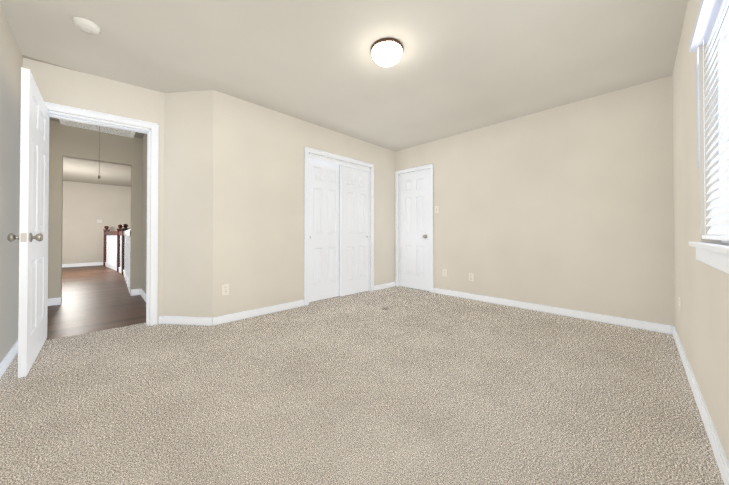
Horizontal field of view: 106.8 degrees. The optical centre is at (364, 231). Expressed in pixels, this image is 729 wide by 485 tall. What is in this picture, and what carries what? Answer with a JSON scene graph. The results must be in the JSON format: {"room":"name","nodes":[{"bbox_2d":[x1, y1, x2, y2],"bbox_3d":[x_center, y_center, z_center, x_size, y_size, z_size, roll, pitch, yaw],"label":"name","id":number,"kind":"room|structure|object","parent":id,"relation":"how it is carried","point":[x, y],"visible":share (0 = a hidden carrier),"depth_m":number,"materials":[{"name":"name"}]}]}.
{"room":"empty bedroom","nodes":[
{"label":"empty bedroom","id":0,"kind":"room"},
{"bbox_2d":[0,4,22,361],"bbox_3d":[-1.534,-0.269,0.823,0.120,2.440,4.036,0,-1,-45],"label":"wall","id":1,"kind":"structure","parent":0,"point":[11,61],"depth_m":1.97,"materials":[{"name":"beige paint"}]},
{"bbox_2d":[0,340,17,377],"bbox_3d":[-1.522,0.911,0.895,0.013,0.080,3.896,0,-1,-45],"label":"baseboard","id":2,"kind":"structure","parent":1,"relation":"attached to","point":[6,361],"depth_m":1.94,"materials":[{"name":"white paint"}]},
{"bbox_2d":[23,58,163,323],"bbox_3d":[-2.561,-0.254,2.625,1.186,2.440,0.140,0,-1,-37],"label":"wall","id":3,"kind":"structure","parent":0,"point":[67,87],"depth_m":2.63,"materials":[{"name":"beige paint"}]},
{"bbox_2d":[7,67,47,377],"bbox_3d":[-2.508,-0.060,2.056,0.151,2.018,0.812,0,-1,-45],"label":"entry door","id":4,"kind":"structure","parent":3,"relation":"in","point":[31,237],"depth_m":1.87,"materials":[{"name":"white paint"}]},
{"bbox_2d":[44,102,158,340],"bbox_3d":[-2.556,-0.080,2.628,0.876,2.093,0.182,0,-1,-37],"label":"door frame","id":5,"kind":"structure","parent":3,"relation":"attached to","point":[152,179],"depth_m":2.79,"materials":[{"name":"white paint"}]},
{"bbox_2d":[48,120,141,302],"bbox_3d":[-4.955,-0.252,2.836,4.300,2.440,0.120,0,-1,-45],"label":"wall","id":6,"kind":"structure","parent":0,"point":[66,141],"depth_m":3.78,"materials":[{"name":"beige paint"}]},
{"bbox_2d":[48,297,60,305],"bbox_3d":[-5.248,0.917,2.443,3.345,0.095,0.013,0,-1,-45],"label":"baseboard","id":7,"kind":"structure","parent":6,"relation":"attached to","point":[53,301],"depth_m":3.58,"materials":[{"name":"white paint"}]},
{"bbox_2d":[59,119,134,178],"bbox_3d":[-3.513,-1.091,3.589,0.740,0.750,0.810,0,-1,-45],"label":"hatch","id":8,"kind":"object","parent":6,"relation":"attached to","point":[125,133],"visible":0.35,"depth_m":3.71,"materials":[{"name":"grey"}]},
{"bbox_2d":[131,289,139,295],"bbox_3d":[-3.510,0.932,4.163,0.125,0.095,0.013,0,-1,-45],"label":"baseboard","id":9,"kind":"structure","parent":6,"relation":"attached to","point":[134,292],"depth_m":4.15,"materials":[{"name":"white paint"}]},
{"bbox_2d":[46,265,145,339],"bbox_3d":[-4.817,1.021,6.168,9.200,0.050,8.165,0,-1,-45],"label":"floor","id":10,"kind":"structure","parent":0,"point":[97,298],"depth_m":3.57,"materials":[{"name":"brown wood"}]},
{"bbox_2d":[103,224,130,292],"bbox_3d":[-5.455,0.407,6.321,0.869,1.180,5.506,0,-1,-45],"label":"stair railing","id":11,"kind":"object","parent":10,"relation":"on","point":[116,251],"visible":0.94,"depth_m":6.71,"materials":[{"name":"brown wood"}]},
{"bbox_2d":[62,181,130,263],"bbox_3d":[-7.379,-0.202,8.767,9.200,2.440,0.120,0,-1,-45],"label":"wall","id":12,"kind":"structure","parent":0,"point":[86,206],"depth_m":7.97,"materials":[{"name":"beige paint"}]},
{"bbox_2d":[62,262,102,267],"bbox_3d":[-7.332,0.970,8.710,9.200,0.095,0.013,0,-1,-45],"label":"baseboard","id":13,"kind":"structure","parent":12,"relation":"attached to","point":[82,264],"depth_m":7.85,"materials":[{"name":"white paint"}]},
{"bbox_2d":[141,134,146,292],"bbox_3d":[-2.833,-0.245,3.663,0.120,2.440,1.930,0,-1,-45],"label":"wall","id":14,"kind":"structure","parent":0,"point":[144,209],"depth_m":4.01,"materials":[{"name":"beige paint"}]},
{"bbox_2d":[140,289,145,301],"bbox_3d":[-2.891,0.927,3.617,0.013,0.095,1.660,0,-1,-45],"label":"baseboard","id":15,"kind":"structure","parent":14,"relation":"attached to","point":[142,293],"depth_m":3.92,"materials":[{"name":"white paint"}]},
{"bbox_2d":[163,90,213,317],"bbox_3d":[-1.840,-0.252,2.894,0.561,2.440,0.120,0,0,6],"label":"wall","id":16,"kind":"structure","parent":0,"point":[188,214],"depth_m":2.83,"materials":[{"name":"beige paint"}]},
{"bbox_2d":[162,316,212,325],"bbox_3d":[-1.847,0.928,2.818,0.561,0.080,0.013,0,0,6],"label":"baseboard","id":17,"kind":"structure","parent":16,"relation":"attached to","point":[204,321],"depth_m":2.81,"materials":[{"name":"white paint"}]},
{"bbox_2d":[213,90,394,316],"bbox_3d":[-0.546,-0.243,3.900,2.995,2.440,0.120,0,-1,-45],"label":"wall","id":18,"kind":"structure","parent":0,"point":[258,206],"depth_m":3.22,"materials":[{"name":"beige paint"}]},
{"bbox_2d":[222,284,228,295],"bbox_3d":[-1.477,0.618,2.880,0.070,0.115,0.008,0,-1,-45],"label":"outlet","id":19,"kind":"object","parent":18,"relation":"attached to","point":[225,289],"visible":1,"depth_m":2.88,"materials":[{"name":"beige plastic"}]},
{"bbox_2d":[213,300,303,325],"bbox_3d":[-1.177,0.931,3.172,1.087,0.080,0.013,0,-1,-45],"label":"baseboard","id":20,"kind":"structure","parent":18,"relation":"attached to","point":[249,314],"depth_m":3.10,"materials":[{"name":"white paint"}]},
{"bbox_2d":[309,158,339,301],"bbox_3d":[-0.574,-0.028,3.885,0.599,1.980,0.034,0,-1,-45],"label":"door","id":21,"kind":"structure","parent":18,"relation":"in","point":[324,229],"depth_m":3.86,"materials":[{"name":"white paint"}]},
{"bbox_2d":[304,147,373,305],"bbox_3d":[-0.361,-0.068,4.067,1.324,2.097,0.141,0,-1,-45],"label":"trim","id":22,"kind":"structure","parent":18,"relation":"attached to","point":[307,154],"depth_m":3.77,"materials":[{"name":"white paint"}]},
{"bbox_2d":[340,165,368,295],"bbox_3d":[-0.147,-0.025,4.248,0.599,1.980,0.034,0,-1,-45],"label":"door","id":23,"kind":"structure","parent":18,"relation":"in","point":[354,230],"depth_m":4.21,"materials":[{"name":"white paint"}]},
{"bbox_2d":[374,282,395,290],"bbox_3d":[0.356,0.944,4.690,0.588,0.080,0.013,0,-1,-45],"label":"baseboard","id":24,"kind":"structure","parent":18,"relation":"attached to","point":[384,286],"depth_m":4.67,"materials":[{"name":"white paint"}]},
{"bbox_2d":[0,0,687,186],"bbox_3d":[-3.258,-1.487,4.614,9.200,0.060,12.596,0,-1,-45],"label":"ceiling","id":25,"kind":"structure","parent":0,"point":[461,66],"depth_m":2.25,"materials":[{"name":"paint"}]},
{"bbox_2d":[72,17,99,34],"bbox_3d":[-1.983,-1.460,1.933,0.140,0.040,0.140,0,-1,-45],"label":"smoke detector","id":26,"kind":"object","parent":25,"relation":"attached to","point":[85,25],"visible":1,"depth_m":1.91,"materials":[{"name":"white plastic"}]},
{"bbox_2d":[371,38,402,66],"bbox_3d":[0.182,-1.413,2.193,0.260,0.129,0.260,0,-1,-45],"label":"ceiling light","id":27,"kind":"object","parent":25,"relation":"attached to","point":[386,52],"visible":0.98,"depth_m":2.12,"materials":[{"name":"white glass"}]},
{"bbox_2d":[0,286,723,484],"bbox_3d":[-0.386,0.983,1.692,9.200,0.050,4.431,0,-1,-45],"label":"floor","id":28,"kind":"structure","parent":0,"point":[396,385],"depth_m":1.52,"materials":[{"name":"beige carpet"}]},
{"bbox_2d":[395,76,674,325],"bbox_3d":[1.500,-0.242,4.047,0.120,2.440,4.350,0,-1,-45],"label":"wall","id":29,"kind":"structure","parent":0,"point":[569,206],"depth_m":3.12,"materials":[{"name":"beige paint"}]},
{"bbox_2d":[400,170,428,290],"bbox_3d":[0.856,-0.019,4.646,0.151,1.980,0.609,0,-1,-45],"label":"door","id":30,"kind":"structure","parent":29,"relation":"in","point":[414,230],"depth_m":4.62,"materials":[{"name":"white paint"}]},
{"bbox_2d":[395,164,433,292],"bbox_3d":[0.876,-0.053,4.661,0.141,2.077,0.768,0,-1,-45],"label":"door frame","id":31,"kind":"structure","parent":29,"relation":"attached to","point":[397,228],"depth_m":4.57,"materials":[{"name":"white paint"}]},
{"bbox_2d":[443,269,446,276],"bbox_3d":[1.246,0.639,4.206,0.008,0.115,0.070,0,-1,-45],"label":"electrical outlet","id":32,"kind":"object","parent":29,"relation":"attached to","point":[445,272],"visible":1,"depth_m":4.20,"materials":[{"name":"beige plastic"}]},
{"bbox_2d":[469,273,473,280],"bbox_3d":[1.539,0.657,3.909,0.008,0.115,0.070,0,-1,-45],"label":"electrical outlet","id":33,"kind":"object","parent":29,"relation":"attached to","point":[471,276],"visible":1,"depth_m":3.90,"materials":[{"name":"beige plastic"}]},
{"bbox_2d":[433,288,672,334],"bbox_3d":[2.002,0.933,3.436,0.013,0.080,2.549,0,-1,-45],"label":"baseboard","id":34,"kind":"structure","parent":29,"relation":"attached to","point":[651,326],"depth_m":3.09,"materials":[{"name":"white paint"}]},
{"bbox_2d":[672,0,728,461],"bbox_3d":[1.416,-0.268,0.988,4.545,2.440,0.120,0,-1,-45],"label":"wall","id":35,"kind":"structure","parent":0,"point":[701,289],"depth_m":1.54,"materials":[{"name":"beige paint"}]},
{"bbox_2d":[679,296,680,311],"bbox_3d":[2.538,0.582,2.182,0.070,0.115,0.008,0,-1,-45],"label":"outlet","id":36,"kind":"object","parent":35,"relation":"attached to","point":[679,303],"visible":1,"depth_m":2.16,"materials":[{"name":"beige plastic"}]},
{"bbox_2d":[689,5,728,273],"bbox_3d":[1.196,-0.443,0.798,1.874,1.182,0.157,0,-1,-45],"label":"window","id":37,"kind":"structure","parent":35,"relation":"in","point":[721,101],"depth_m":1.36,"materials":[{"name":"white paint"}]},
{"bbox_2d":[689,0,728,240],"bbox_3d":[1.175,-0.503,0.820,1.854,1.071,0.082,0,-1,-45],"label":"window blinds","id":38,"kind":"object","parent":37,"relation":"attached to","point":[710,17],"visible":1,"depth_m":1.26,"materials":[{"name":"white plastic"}]},
{"bbox_2d":[673,326,728,484],"bbox_3d":[1.369,0.912,1.025,4.305,0.080,0.013,0,-1,-45],"label":"baseboard","id":39,"kind":"structure","parent":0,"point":[718,451],"depth_m":1.30,"materials":[{"name":"white paint"}]}
]}

